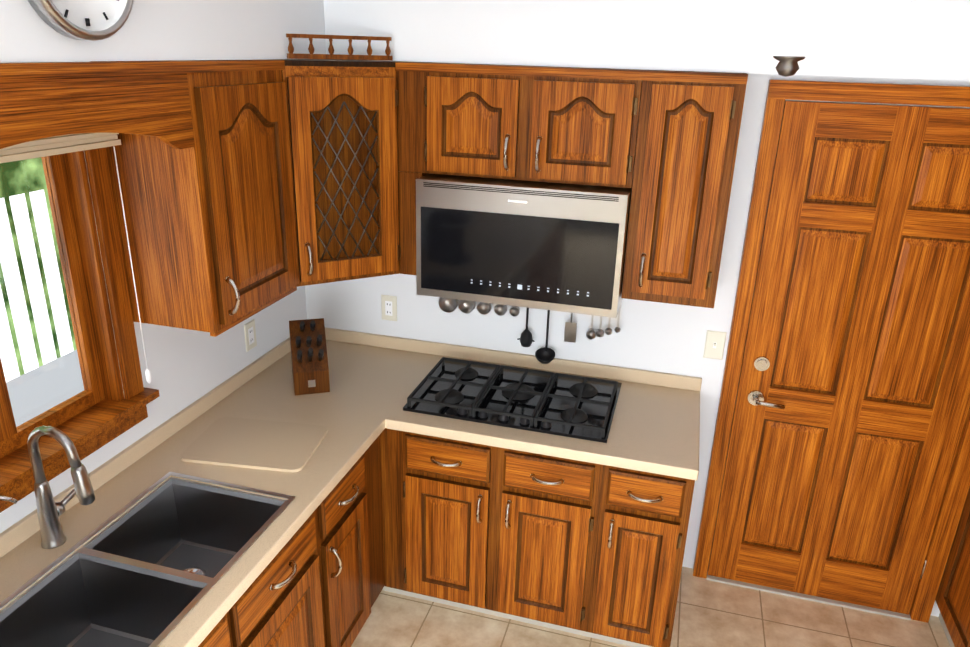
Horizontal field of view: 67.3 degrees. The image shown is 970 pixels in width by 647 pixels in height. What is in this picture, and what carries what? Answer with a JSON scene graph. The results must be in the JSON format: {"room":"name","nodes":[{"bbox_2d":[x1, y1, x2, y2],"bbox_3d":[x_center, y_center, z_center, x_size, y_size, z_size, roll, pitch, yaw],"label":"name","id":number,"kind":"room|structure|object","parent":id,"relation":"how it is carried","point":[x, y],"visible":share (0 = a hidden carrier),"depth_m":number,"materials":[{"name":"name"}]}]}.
{"room":"kitchen","nodes":[
{"label":"kitchen","id":0,"kind":"room"},
{"bbox_2d":[0,0,339,532],"bbox_3d":[-1.723,0.954,0.066,0.433,2.443,7.448,7,21,14],"label":"wall","id":1,"kind":"structure","parent":0,"point":[184,365],"depth_m":2.30,"materials":[{"name":"white paint"}]},
{"bbox_2d":[0,147,159,512],"bbox_3d":[-1.267,-0.025,1.859,0.170,1.015,0.911,7,21,14],"label":"window","id":2,"kind":"structure","parent":1,"relation":"in","point":[98,412],"depth_m":2.15,"materials":[{"name":"brown wood"}]},
{"bbox_2d":[0,133,151,382],"bbox_3d":[-1.178,-0.097,1.806,0.077,0.870,0.841,7,21,14],"label":"window shade","id":3,"kind":"object","parent":2,"relation":"attached to","point":[55,145],"visible":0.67,"depth_m":1.90,"materials":[{"name":"beige"}]},
{"bbox_2d":[28,0,132,40],"bbox_3d":[-0.873,-0.769,1.567,0.042,0.300,0.300,7,21,14],"label":"clock","id":4,"kind":"object","parent":1,"relation":"attached to","point":[89,20],"visible":1,"depth_m":1.59,"materials":[{"name":"silver metal"}]},
{"bbox_2d":[80,60,298,336],"bbox_3d":[-0.889,-0.437,2.356,0.329,0.785,0.494,7,21,14],"label":"upper cabinet","id":5,"kind":"object","parent":1,"relation":"attached to","point":[202,151],"depth_m":2.18,"materials":[{"name":"brown wood"}]},
{"bbox_2d":[244,319,256,351],"bbox_3d":[-0.957,0.050,2.981,0.006,0.120,0.076,7,21,14],"label":"electrical outlet plate","id":6,"kind":"object","parent":1,"relation":"attached to","point":[250,335],"visible":1,"depth_m":2.97,"materials":[{"name":"beige plastic"}]},
{"bbox_2d":[272,59,401,286],"bbox_3d":[-0.608,-0.600,2.809,0.606,0.785,0.610,7,21,14],"label":"upper cabinet","id":7,"kind":"object","parent":1,"relation":"attached to","point":[343,125],"visible":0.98,"depth_m":2.62,"materials":[{"name":"brown wood"}]},
{"bbox_2d":[286,33,392,60],"bbox_3d":[-0.491,-0.940,2.483,0.367,0.077,0.022,-10,23,-28],"label":"rail","id":8,"kind":"object","parent":7,"relation":"on","point":[311,55],"visible":0.98,"depth_m":2.47,"materials":[{"name":"brown wood"}]},
{"bbox_2d":[324,0,969,616],"bbox_3d":[0.805,-0.021,2.842,2.790,2.443,0.408,7,21,14],"label":"wall","id":9,"kind":"structure","parent":0,"point":[918,42],"depth_m":2.56,"materials":[{"name":"white paint"}]},
{"bbox_2d":[381,295,396,320],"bbox_3d":[-0.433,-0.069,3.286,0.076,0.120,0.006,7,21,14],"label":"electrical outlet plate","id":10,"kind":"object","parent":9,"relation":"attached to","point":[389,307],"visible":1,"depth_m":3.28,"materials":[{"name":"beige plastic"}]},
{"bbox_2d":[438,297,620,363],"bbox_3d":[0.186,-0.006,3.062,0.786,0.338,0.114,7,21,14],"label":"utensil rail","id":11,"kind":"object","parent":9,"relation":"attached to","point":[545,355],"visible":0.52,"depth_m":3.08,"materials":[{"name":"grey metal"}]},
{"bbox_2d":[395,62,747,307],"bbox_3d":[0.281,-0.533,2.698,1.190,0.785,0.369,7,21,14],"label":"upper cabinet","id":12,"kind":"object","parent":9,"relation":"attached to","point":[663,144],"visible":1,"depth_m":2.51,"materials":[{"name":"brown wood"}]},
{"bbox_2d":[416,173,631,317],"bbox_3d":[0.162,-0.335,2.790,0.759,0.439,0.397,7,21,14],"label":"microwave","id":13,"kind":"object","parent":12,"relation":"attached to","point":[561,247],"visible":1,"depth_m":2.60,"materials":[{"name":"silver metal"}]},
{"bbox_2d":[703,330,726,359],"bbox_3d":[0.923,0.089,2.929,0.076,0.120,0.015,7,21,14],"label":"light switch","id":14,"kind":"object","parent":9,"relation":"attached to","point":[714,344],"visible":1,"depth_m":2.93,"materials":[{"name":"beige plastic"}]},
{"bbox_2d":[693,79,969,622],"bbox_3d":[1.414,0.200,2.776,0.947,2.108,0.098,7,21,14],"label":"back door","id":15,"kind":"structure","parent":9,"relation":"in","point":[839,470],"depth_m":2.77,"materials":[{"name":"brown wood"}]},
{"bbox_2d":[351,567,950,646],"bbox_3d":[-0.186,2.330,0.108,3.698,0.080,7.448,7,21,14],"label":"floor","id":16,"kind":"structure","parent":0,"point":[708,613],"depth_m":2.97,"materials":[{"name":"tile"}]},
{"bbox_2d":[198,601,245,646],"bbox_3d":[-1.034,1.136,1.904,0.651,0.844,0.426,7,21,14],"label":"base cabinet","id":17,"kind":"object","parent":16,"relation":"on","point":[228,632],"depth_m":1.89,"materials":[{"name":"brown wood"}]},
{"bbox_2d":[238,498,333,646],"bbox_3d":[-0.911,0.986,2.310,0.651,0.844,0.473,7,21,14],"label":"base cabinet","id":18,"kind":"object","parent":16,"relation":"on","point":[318,581],"depth_m":2.22,"materials":[{"name":"brown wood"}]},
{"bbox_2d":[326,435,383,646],"bbox_3d":[-0.776,0.821,2.758,0.651,0.844,0.519,7,21,14],"label":"base cabinet","id":19,"kind":"object","parent":16,"relation":"on","point":[354,529],"depth_m":2.65,"materials":[{"name":"brown wood"}]},
{"bbox_2d":[0,327,443,646],"bbox_3d":[-1.094,0.809,1.428,0.690,0.098,4.306,7,21,14],"label":"countertop","id":20,"kind":"structure","parent":19,"relation":"on","point":[375,380],"depth_m":2.44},
{"bbox_2d":[0,496,17,503],"bbox_3d":[-1.223,0.544,1.772,0.114,0.262,0.153,7,21,14],"label":"faucet","id":21,"kind":"object","parent":20,"relation":"on","point":[10,499],"visible":1,"depth_m":1.77,"materials":[{"name":"silver metal"}]},
{"bbox_2d":[27,425,94,548],"bbox_3d":[-1.100,0.418,1.962,0.192,0.370,0.157,7,21,14],"label":"faucet","id":22,"kind":"object","parent":20,"relation":"on","point":[50,511],"visible":1,"depth_m":1.91,"materials":[{"name":"silver metal"}]},
{"bbox_2d":[0,472,295,646],"bbox_3d":[-0.901,0.727,1.973,0.450,0.210,0.766,7,21,14],"label":"sink","id":23,"kind":"object","parent":20,"relation":"in","point":[152,568],"visible":0.98,"depth_m":1.97,"materials":[{"name":"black metal"}]},
{"bbox_2d":[180,417,327,471],"bbox_3d":[-0.786,0.411,2.514,0.420,0.010,0.300,4,21,7],"label":"cutting board","id":24,"kind":"object","parent":20,"relation":"on","point":[259,444],"visible":0.96,"depth_m":2.49,"materials":[{"name":"beige plastic"}]},
{"bbox_2d":[289,318,329,394],"bbox_3d":[-0.700,0.117,2.901,0.136,0.294,0.328,-4,21,-16],"label":"knife block","id":25,"kind":"object","parent":20,"relation":"on","point":[310,367],"visible":1,"depth_m":2.87,"materials":[{"name":"brown wood"}]},
{"bbox_2d":[380,428,407,595],"bbox_3d":[-0.582,0.642,3.248,0.738,0.844,0.628,7,21,14],"label":"base cabinet","id":26,"kind":"object","parent":16,"relation":"on","point":[393,443],"depth_m":2.89,"materials":[{"name":"brown wood"}]},
{"bbox_2d":[408,432,499,614],"bbox_3d":[-0.055,0.708,3.113,0.358,0.844,0.628,7,21,14],"label":"base cabinet","id":27,"kind":"object","parent":16,"relation":"on","point":[454,485],"depth_m":2.81,"materials":[{"name":"brown wood"}]},
{"bbox_2d":[492,448,607,636],"bbox_3d":[0.301,0.752,3.022,0.381,0.844,0.628,7,21,14],"label":"base cabinet","id":28,"kind":"object","parent":16,"relation":"on","point":[591,550],"depth_m":2.72,"materials":[{"name":"brown wood"}]},
{"bbox_2d":[392,343,701,479],"bbox_3d":[0.269,0.309,2.855,1.108,0.098,0.652,7,21,14],"label":"countertop","id":29,"kind":"structure","parent":28,"relation":"on","point":[655,427],"depth_m":2.70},
{"bbox_2d":[403,357,621,442],"bbox_3d":[0.129,0.272,2.898,0.775,0.048,0.500,7,21,14],"label":"gas cooktop","id":30,"kind":"object","parent":29,"relation":"in","point":[572,406],"visible":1,"depth_m":2.84,"materials":[{"name":"black glass"},{"name":"cast iron"}]},
{"bbox_2d":[588,466,694,646],"bbox_3d":[0.635,0.794,2.936,0.315,0.844,0.628,7,21,14],"label":"base cabinet","id":31,"kind":"object","parent":16,"relation":"on","point":[644,517],"depth_m":2.63,"materials":[{"name":"brown wood"}]},
{"bbox_2d":[935,487,969,646],"bbox_3d":[2.128,0.368,2.425,0.618,2.080,0.453,7,21,14],"label":"tall cabinet","id":32,"kind":"object","parent":16,"relation":"on","point":[952,599],"visible":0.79,"depth_m":2.79,"materials":[{"name":"brown wood"}]},
{"bbox_3d":[-0.119,-0.030,-0.781,3.698,0.080,7.448,7,21,14],"label":"ceiling","id":33,"kind":"structure","parent":0,"visible":0},
{"bbox_2d":[696,0,910,76],"bbox_3d":[0.508,-0.549,1.171,0.374,0.290,0.374,7,21,14],"label":"flush-mount light fixture","id":34,"kind":"object","parent":33,"relation":"attached to","point":[788,35],"visible":1,"depth_m":1.10,"materials":[{"name":"white glass"}]},
{"label":"outside","id":35,"kind":"structure","parent":0,"visible":0},
{"bbox_2d":[0,157,76,381],"bbox_3d":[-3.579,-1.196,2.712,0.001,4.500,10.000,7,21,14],"label":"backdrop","id":36,"kind":"structure","parent":35,"point":[16,210],"depth_m":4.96,"materials":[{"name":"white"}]}
]}

